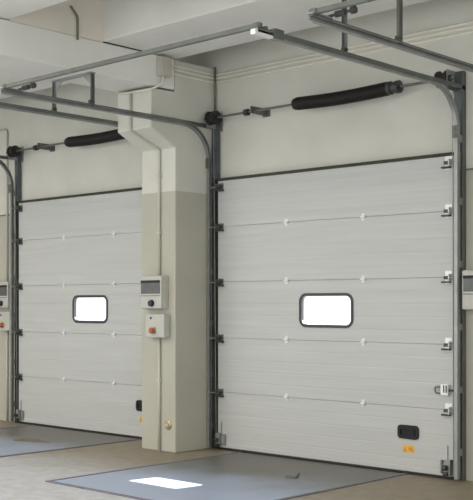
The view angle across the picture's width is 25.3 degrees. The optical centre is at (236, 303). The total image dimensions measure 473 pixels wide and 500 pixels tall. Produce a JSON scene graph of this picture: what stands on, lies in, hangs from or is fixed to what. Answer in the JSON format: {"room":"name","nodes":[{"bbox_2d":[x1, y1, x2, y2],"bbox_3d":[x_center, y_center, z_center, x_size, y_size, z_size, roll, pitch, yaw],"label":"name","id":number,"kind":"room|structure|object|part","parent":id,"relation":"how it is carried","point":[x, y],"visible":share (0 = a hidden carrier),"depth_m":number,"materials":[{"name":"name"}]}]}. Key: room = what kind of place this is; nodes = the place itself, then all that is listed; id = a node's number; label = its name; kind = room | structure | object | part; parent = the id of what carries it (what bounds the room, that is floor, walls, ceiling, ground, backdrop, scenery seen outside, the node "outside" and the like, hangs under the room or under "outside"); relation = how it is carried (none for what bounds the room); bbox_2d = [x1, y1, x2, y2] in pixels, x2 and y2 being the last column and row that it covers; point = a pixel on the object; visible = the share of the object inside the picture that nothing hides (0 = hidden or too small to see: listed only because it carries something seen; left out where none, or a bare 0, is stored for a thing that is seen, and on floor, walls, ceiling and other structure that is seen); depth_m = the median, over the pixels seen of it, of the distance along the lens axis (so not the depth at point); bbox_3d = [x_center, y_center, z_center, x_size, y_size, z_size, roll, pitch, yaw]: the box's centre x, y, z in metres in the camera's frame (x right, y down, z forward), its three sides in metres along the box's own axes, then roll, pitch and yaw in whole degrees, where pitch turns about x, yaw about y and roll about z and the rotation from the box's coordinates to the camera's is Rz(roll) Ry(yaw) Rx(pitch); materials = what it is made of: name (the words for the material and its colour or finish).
{"room":"distribution center","nodes":[
{"label":"distribution center","id":0,"kind":"room"},
{"bbox_2d":[0,0,472,480],"bbox_3d":[1.291,-0.823,10.170,26.000,4.750,0.300,0,0,43],"label":"wall","id":1,"kind":"structure","parent":0,"point":[415,121],"depth_m":10.61,"materials":[{"name":"paint"}]},
{"bbox_2d":[0,129,7,280],"bbox_3d":[-3.156,-1.316,14.098,0.336,2.036,0.030,0,0,43],"label":"conduit","id":2,"kind":"object","parent":1,"relation":"attached to","point":[1,130],"visible":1,"depth_m":13.98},
{"bbox_2d":[0,281,9,307],"bbox_3d":[-3.101,-0.123,13.975,0.335,0.350,0.138,0,0,43],"label":"controller","id":3,"kind":"object","parent":1,"relation":"attached to","point":[4,286],"visible":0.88,"depth_m":13.88,"materials":[{"name":"plastic"}]},
{"bbox_2d":[6,331,7,420],"bbox_3d":[-3.045,0.952,13.995,0.032,1.200,0.030,0,0,43],"label":"conduit","id":4,"kind":"object","parent":1,"relation":"attached to","point":[6,331],"visible":0.88,"depth_m":13.98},
{"bbox_2d":[0,312,14,330],"bbox_3d":[-3.064,0.229,13.934,0.285,0.247,0.146,0,0,43],"label":"switch","id":5,"kind":"object","parent":1,"relation":"attached to","point":[4,316],"visible":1,"depth_m":13.88,"materials":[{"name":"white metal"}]},
{"bbox_2d":[0,147,20,422],"bbox_3d":[-3.714,-0.248,12.759,0.270,3.600,2.749,0,0,43],"label":"door track","id":6,"kind":"object","parent":1,"relation":"attached to","point":[17,193],"visible":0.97,"depth_m":13.77,"materials":[{"name":"metal"}]},
{"bbox_3d":[-2.859,-1.690,13.795,0.078,0.705,0.050,0,0,43],"label":"post","id":7,"kind":"part","parent":6,"relation":"part of","materials":[{"name":"grey metal"}]},
{"bbox_2d":[0,102,117,126],"bbox_3d":[-1.595,-0.248,10.765,0.100,3.600,2.769,0,0,43],"label":"door track","id":8,"kind":"object","parent":1,"relation":"attached to","point":[3,105],"visible":0.02,"depth_m":10.50,"materials":[{"name":"metal"}]},
{"bbox_2d":[6,129,124,161],"bbox_3d":[-1.839,-1.953,12.729,3.090,0.200,0.233,0,0,43],"label":"shaft","id":9,"kind":"object","parent":1,"relation":"attached to","point":[13,152],"visible":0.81,"depth_m":12.69,"materials":[{"name":"metal"}]},
{"bbox_3d":[-2.870,-1.953,13.715,0.054,0.200,0.199,0,0,43],"label":"plate","id":10,"kind":"part","parent":9,"relation":"part of","materials":[{"name":"metal"}]},
{"bbox_2d":[12,187,141,438],"bbox_3d":[-1.792,-0.198,12.733,3.065,3.500,0.162,0,0,43],"label":"door","id":11,"kind":"structure","parent":1,"relation":"in","point":[75,374],"depth_m":12.85,"materials":[{"name":"metal"}]},
{"bbox_3d":[-1.762,-1.069,12.765,2.885,0.494,0.053,0,0,43],"label":"panel","id":12,"kind":"part","parent":11,"relation":"part of","materials":[{"name":"metal"}]},
{"bbox_3d":[-1.762,-0.528,12.765,2.885,0.587,0.053,0,0,43],"label":"panel","id":13,"kind":"part","parent":11,"relation":"part of","materials":[{"name":"metal"}]},
{"bbox_3d":[-1.762,0.062,12.765,2.885,0.594,0.053,0,0,43],"label":"panel","id":14,"kind":"part","parent":11,"relation":"part of","materials":[{"name":"metal"}]},
{"bbox_3d":[-1.762,0.648,12.765,2.885,0.579,0.053,0,0,43],"label":"panel","id":15,"kind":"part","parent":11,"relation":"part of","materials":[{"name":"metal"}]},
{"bbox_3d":[-1.762,1.230,12.765,2.885,0.584,0.053,0,0,43],"label":"panel","id":16,"kind":"part","parent":11,"relation":"part of","materials":[{"name":"metal"}]},
{"bbox_3d":[-1.780,1.502,12.745,2.885,0.044,0.008,0,0,43],"label":"rail","id":17,"kind":"part","parent":11,"relation":"part of","materials":[{"name":"metal"}]},
{"bbox_3d":[-1.073,1.167,12.074,0.225,0.125,0.016,0,0,43],"label":"handle","id":18,"kind":"part","parent":11,"relation":"part of","materials":[{"name":"black plastic"}]},
{"bbox_2d":[0,82,219,448],"bbox_3d":[-1.076,-0.248,10.294,0.270,3.600,2.749,0,0,43],"label":"door track","id":19,"kind":"object","parent":1,"relation":"attached to","point":[212,164],"visible":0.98,"depth_m":11.29,"materials":[{"name":"metal"}]},
{"bbox_3d":[-0.314,-1.503,11.264,0.060,0.110,0.014,0,0,43],"label":"joint plate","id":20,"kind":"part","parent":19,"relation":"part of","materials":[{"name":"metal"}]},
{"bbox_3d":[-0.221,-1.690,11.330,0.078,0.705,0.050,0,0,43],"label":"post","id":21,"kind":"part","parent":19,"relation":"part of","materials":[{"name":"grey metal"}]},
{"bbox_2d":[214,67,215,109],"bbox_3d":[-0.231,-2.318,11.346,0.022,0.460,0.021,0,0,43],"label":"pipe","id":22,"kind":"object","parent":1,"relation":"attached to","point":[214,67],"visible":0.94,"depth_m":11.34,"materials":[{"name":"grey metal"}]},
{"bbox_2d":[172,30,472,83],"bbox_3d":[4.985,-2.383,6.025,14.943,0.019,0.708,0,0,43],"label":"cable","id":23,"kind":"object","parent":1,"relation":"attached to","point":[467,32],"visible":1,"depth_m":10.42,"materials":[{"name":"white plastic"}]},
{"bbox_2d":[172,25,472,78],"bbox_3d":[4.985,-2.428,6.025,14.943,0.019,0.708,0,0,43],"label":"cable","id":24,"kind":"object","parent":1,"relation":"attached to","point":[471,26],"visible":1,"depth_m":10.45,"materials":[{"name":"white plastic"}]},
{"bbox_2d":[172,21,472,75],"bbox_3d":[4.985,-2.468,6.025,14.943,0.019,0.708,0,0,43],"label":"cable","id":25,"kind":"object","parent":1,"relation":"attached to","point":[469,22],"visible":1,"depth_m":10.50,"materials":[{"name":"white plastic"}]},
{"bbox_2d":[204,69,454,130],"bbox_3d":[0.798,-1.953,10.264,3.090,0.200,0.233,0,0,43],"label":"shaft","id":26,"kind":"object","parent":1,"relation":"attached to","point":[382,89],"visible":0.98,"depth_m":10.00,"materials":[{"name":"metal"}]},
{"bbox_3d":[-0.232,-1.953,11.250,0.054,0.200,0.199,0,0,43],"label":"plate","id":27,"kind":"part","parent":26,"relation":"part of","materials":[{"name":"metal"}]},
{"bbox_3d":[1.881,-1.953,9.276,0.054,0.200,0.199,0,0,43],"label":"plate","id":28,"kind":"part","parent":26,"relation":"part of","materials":[{"name":"metal"}]},
{"bbox_2d":[209,87,459,479],"bbox_3d":[0.846,-0.198,10.268,3.065,3.500,0.162,0,0,43],"label":"door","id":29,"kind":"structure","parent":1,"relation":"in","point":[375,391],"depth_m":10.16,"materials":[{"name":"metal"}]},
{"bbox_3d":[0.876,-1.069,10.300,2.885,0.494,0.053,0,0,43],"label":"panel","id":30,"kind":"part","parent":29,"relation":"part of","materials":[{"name":"metal"}]},
{"bbox_3d":[0.876,-0.528,10.300,2.885,0.587,0.053,0,0,43],"label":"panel","id":31,"kind":"part","parent":29,"relation":"part of","materials":[{"name":"metal"}]},
{"bbox_3d":[0.876,0.062,10.300,2.885,0.594,0.053,0,0,43],"label":"panel","id":32,"kind":"part","parent":29,"relation":"part of","materials":[{"name":"metal"}]},
{"bbox_3d":[0.876,0.648,10.300,2.885,0.579,0.053,0,0,43],"label":"panel","id":33,"kind":"part","parent":29,"relation":"part of","materials":[{"name":"metal"}]},
{"bbox_3d":[0.876,1.230,10.300,2.885,0.584,0.053,0,0,43],"label":"panel","id":34,"kind":"part","parent":29,"relation":"part of","materials":[{"name":"metal"}]},
{"bbox_3d":[0.858,1.502,10.281,2.885,0.044,0.008,0,0,43],"label":"rail","id":35,"kind":"part","parent":29,"relation":"part of","materials":[{"name":"metal"}]},
{"bbox_3d":[1.564,1.167,9.609,0.225,0.125,0.016,0,0,43],"label":"handle","id":36,"kind":"part","parent":29,"relation":"part of","materials":[{"name":"black plastic"}]},
{"bbox_3d":[1.847,0.759,9.325,0.075,0.095,0.045,0,0,43],"label":"latch plate","id":37,"kind":"part","parent":29,"relation":"part of","materials":[{"name":"metal"}]},
{"bbox_2d":[251,24,465,480],"bbox_3d":[1.043,-0.248,8.300,0.100,3.600,2.769,0,0,43],"label":"door track","id":38,"kind":"object","parent":1,"relation":"attached to","point":[457,105],"visible":0.99,"depth_m":9.20,"materials":[{"name":"metal"}]},
{"bbox_2d":[1,22,262,88],"bbox_3d":[-0.956,-1.933,8.355,3.095,0.040,0.050,0,0,43],"label":"bar","id":39,"kind":"object","parent":38,"relation":"attached to","point":[237,30],"visible":0.94,"depth_m":8.15,"materials":[{"name":"metal"}]},
{"bbox_3d":[1.903,-1.503,9.191,0.060,0.110,0.014,0,0,43],"label":"joint plate","id":40,"kind":"part","parent":38,"relation":"part of","materials":[{"name":"metal"}]},
{"bbox_3d":[1.963,-1.690,9.289,0.078,0.705,0.050,0,0,43],"label":"post","id":41,"kind":"part","parent":38,"relation":"part of","materials":[{"name":"grey metal"}]},
{"bbox_2d":[306,5,472,71],"bbox_3d":[1.499,-0.248,7.888,0.270,3.600,2.749,0,0,43],"label":"door track","id":42,"kind":"object","parent":1,"relation":"attached to","point":[327,21],"visible":0.99,"depth_m":7.49,"materials":[{"name":"metal"}]},
{"bbox_2d":[309,0,375,14],"bbox_3d":[1.631,-1.933,5.938,3.125,0.040,0.050,0,0,43],"label":"bar","id":43,"kind":"object","parent":42,"relation":"attached to","point":[349,3],"visible":1,"depth_m":6.83,"materials":[{"name":"metal"}]},
{"bbox_2d":[462,270,472,309],"bbox_3d":[2.104,-0.123,9.110,0.335,0.350,0.138,0,0,43],"label":"controller","id":44,"kind":"object","parent":1,"relation":"attached to","point":[467,275],"visible":1,"depth_m":9.16,"materials":[{"name":"plastic"}]},
{"bbox_2d":[463,275,472,277],"bbox_3d":[2.078,-0.235,9.082,0.291,0.025,0.006,0,0,43],"label":"hood","id":45,"kind":"object","parent":44,"relation":"attached to","point":[464,276],"depth_m":9.14,"materials":[{"name":"black plastic"}]},
{"bbox_2d":[0,420,472,499],"bbox_3d":[-2.310,1.677,6.316,26.000,0.250,10.950,0,0,43],"label":"floor","id":46,"kind":"structure","parent":0,"point":[22,477],"depth_m":9.49,"materials":[{"name":"concrete"}]},
{"bbox_2d":[0,425,141,456],"bbox_3d":[-2.696,1.547,11.864,2.080,0.010,2.490,0,0,43],"label":"floor plate","id":47,"kind":"object","parent":46,"relation":"on","point":[60,439],"visible":1,"depth_m":12.03,"materials":[{"name":"metal"}]},
{"bbox_2d":[14,438,50,442],"bbox_3d":[-2.310,1.545,11.925,0.587,0.001,0.264,0,0,43],"label":"oil stain","id":48,"kind":"object","parent":47,"relation":"on","point":[20,439],"visible":1,"depth_m":11.93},
{"bbox_2d":[118,60,214,452],"bbox_3d":[-0.742,-0.493,11.227,0.525,4.090,0.930,0,0,43],"label":"pillar","id":49,"kind":"structure","parent":46,"relation":"on","point":[183,154],"depth_m":11.12,"materials":[{"name":"paint"}]},
{"bbox_2d":[0,19,173,92],"bbox_3d":[-4.248,-2.383,7.475,0.525,0.320,9.998,0,0,43],"label":"beam","id":50,"kind":"structure","parent":49,"relation":"on","point":[24,49],"depth_m":10.03,"materials":[{"name":"paint"}]},
{"bbox_2d":[8,0,102,41],"bbox_3d":[-1.858,-2.870,10.033,0.525,0.655,1.080,0,0,43],"label":"beam","id":51,"kind":"structure","parent":50,"relation":"on","point":[60,17],"depth_m":9.97,"materials":[{"name":"paint"}]},
{"bbox_2d":[70,5,78,39],"bbox_3d":[-1.534,-2.661,9.977,0.024,0.306,0.103,0,0,43],"label":"pipe","id":52,"kind":"object","parent":51,"relation":"attached to","point":[71,7],"visible":1,"depth_m":9.99,"materials":[{"name":"grey metal"}]},
{"bbox_2d":[51,71,95,110],"bbox_3d":[-1.598,-2.063,10.311,0.615,0.320,0.060,0,0,43],"label":"hanger","id":53,"kind":"object","parent":50,"relation":"attached to","point":[89,76],"visible":0.94,"depth_m":10.18,"materials":[{"name":"metal"}]},
{"bbox_3d":[-1.808,-2.056,10.507,0.036,0.306,0.044,0,0,43],"label":"leg","id":54,"kind":"part","parent":53,"relation":"part of","materials":[{"name":"metal"}]},
{"bbox_3d":[-1.388,-2.056,10.114,0.036,0.306,0.044,0,0,43],"label":"leg","id":55,"kind":"part","parent":53,"relation":"part of","materials":[{"name":"metal"}]},
{"bbox_2d":[102,42,142,50],"bbox_3d":[-1.191,-2.549,10.580,0.303,0.014,0.610,0,0,43],"label":"trim","id":56,"kind":"structure","parent":50,"relation":"on","point":[102,42],"depth_m":10.42,"materials":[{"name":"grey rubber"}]},
{"bbox_2d":[156,56,171,77],"bbox_3d":[-0.737,-2.428,10.793,0.075,0.200,0.160,0,0,43],"label":"junction box","id":57,"kind":"object","parent":50,"relation":"attached to","point":[163,64],"visible":1,"depth_m":10.75,"materials":[{"name":"white plastic"}]},
{"bbox_2d":[119,76,163,94],"bbox_3d":[-0.985,-2.249,10.898,0.520,0.163,0.177,0,0,43],"label":"cable","id":58,"kind":"object","parent":49,"relation":"attached to","point":[162,82],"visible":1,"depth_m":10.77,"materials":[{"name":"white plastic"}]},
{"bbox_2d":[129,94,161,275],"bbox_3d":[-0.951,-1.233,10.999,0.383,1.870,0.053,0,0,-37],"label":"conduit","id":59,"kind":"object","parent":49,"relation":"attached to","point":[159,175],"visible":0.97,"depth_m":11.09,"materials":[{"name":"white plastic"}]},
{"bbox_2d":[141,275,167,308],"bbox_3d":[-0.881,-0.123,11.093,0.335,0.350,0.138,0,0,43],"label":"controller","id":60,"kind":"object","parent":49,"relation":"attached to","point":[154,289],"visible":1,"depth_m":11.02,"materials":[{"name":"plastic"}]},
{"bbox_2d":[141,280,159,282],"bbox_3d":[-0.908,-0.235,11.064,0.291,0.025,0.006,0,0,43],"label":"hood","id":61,"kind":"object","parent":60,"relation":"attached to","point":[142,281],"depth_m":11.05,"materials":[{"name":"black plastic"}]},
{"bbox_3d":[-0.899,-0.008,11.041,0.071,0.072,0.038,0,0,43],"label":"knob","id":62,"kind":"part","parent":60,"relation":"part of","materials":[{"name":"black plastic"}]},
{"bbox_2d":[146,314,169,337],"bbox_3d":[-0.844,0.229,11.052,0.285,0.247,0.146,0,0,43],"label":"switch","id":63,"kind":"object","parent":49,"relation":"attached to","point":[157,325],"visible":1,"depth_m":11.00,"materials":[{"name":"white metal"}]},
{"bbox_2d":[156,338,161,451],"bbox_3d":[-0.815,0.952,11.101,0.048,1.200,0.038,0,0,43],"label":"conduit","id":64,"kind":"object","parent":49,"relation":"attached to","point":[159,379],"visible":0.96,"depth_m":11.09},
{"bbox_2d":[165,421,171,429],"bbox_3d":[-0.723,1.267,11.017,0.096,0.096,0.032,0,0,43],"label":"socket","id":65,"kind":"object","parent":49,"relation":"attached to","point":[168,425],"visible":1,"depth_m":11.00,"materials":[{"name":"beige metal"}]},
{"bbox_2d":[45,452,406,499],"bbox_3d":[-0.059,1.547,9.399,2.080,0.010,2.490,0,0,43],"label":"floor plate","id":66,"kind":"object","parent":46,"relation":"on","point":[235,475],"visible":1,"depth_m":9.34,"materials":[{"name":"metal"}]},
{"bbox_2d":[285,473,299,477],"bbox_3d":[0.507,1.521,9.383,0.148,0.050,0.060,0,0,43],"label":"lifting lug","id":67,"kind":"object","parent":66,"relation":"on","point":[298,474],"visible":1,"depth_m":9.37,"materials":[{"name":"metal"}]},
{"bbox_3d":[-2.327,-3.323,6.297,26.000,0.250,10.900,0,0,43],"label":"ceiling","id":68,"kind":"structure","parent":0,"visible":0},
{"bbox_2d":[0,0,67,19],"bbox_3d":[-0.976,-2.876,7.744,26.000,0.645,1.060,0,0,43],"label":"ceiling beam","id":69,"kind":"structure","parent":68,"relation":"attached to","point":[9,9],"depth_m":9.05,"materials":[{"name":"paint"}]},
{"bbox_2d":[0,0,429,98],"bbox_3d":[0.465,-2.876,9.286,26.000,0.645,1.000,0,0,43],"label":"ceiling beam","id":70,"kind":"structure","parent":68,"relation":"attached to","point":[143,25],"depth_m":9.71,"materials":[{"name":"paint"}]},
{"bbox_2d":[341,0,402,51],"bbox_3d":[1.008,-2.550,7.875,0.530,1.295,0.060,0,0,43],"label":"hanger","id":71,"kind":"object","parent":68,"relation":"hanging from","point":[399,36],"visible":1,"depth_m":7.71,"materials":[{"name":"metal"}]},
{"bbox_3d":[0.829,-2.543,8.042,0.036,1.281,0.044,0,0,43],"label":"leg","id":72,"kind":"part","parent":71,"relation":"part of","materials":[{"name":"metal"}]},
{"bbox_3d":[1.187,-2.543,7.707,0.036,1.281,0.044,0,0,43],"label":"leg","id":73,"kind":"part","parent":71,"relation":"part of","materials":[{"name":"metal"}]},
{"label":"outside","id":74,"kind":"structure","parent":0,"visible":0},
{"bbox_2d":[305,321,349,324],"bbox_3d":[25.700,1.712,42.148,100.000,0.280,79.640,0,0,43],"label":"ground","id":75,"kind":"structure","parent":74,"point":[308,322],"depth_m":89.62,"materials":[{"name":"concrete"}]}
]}

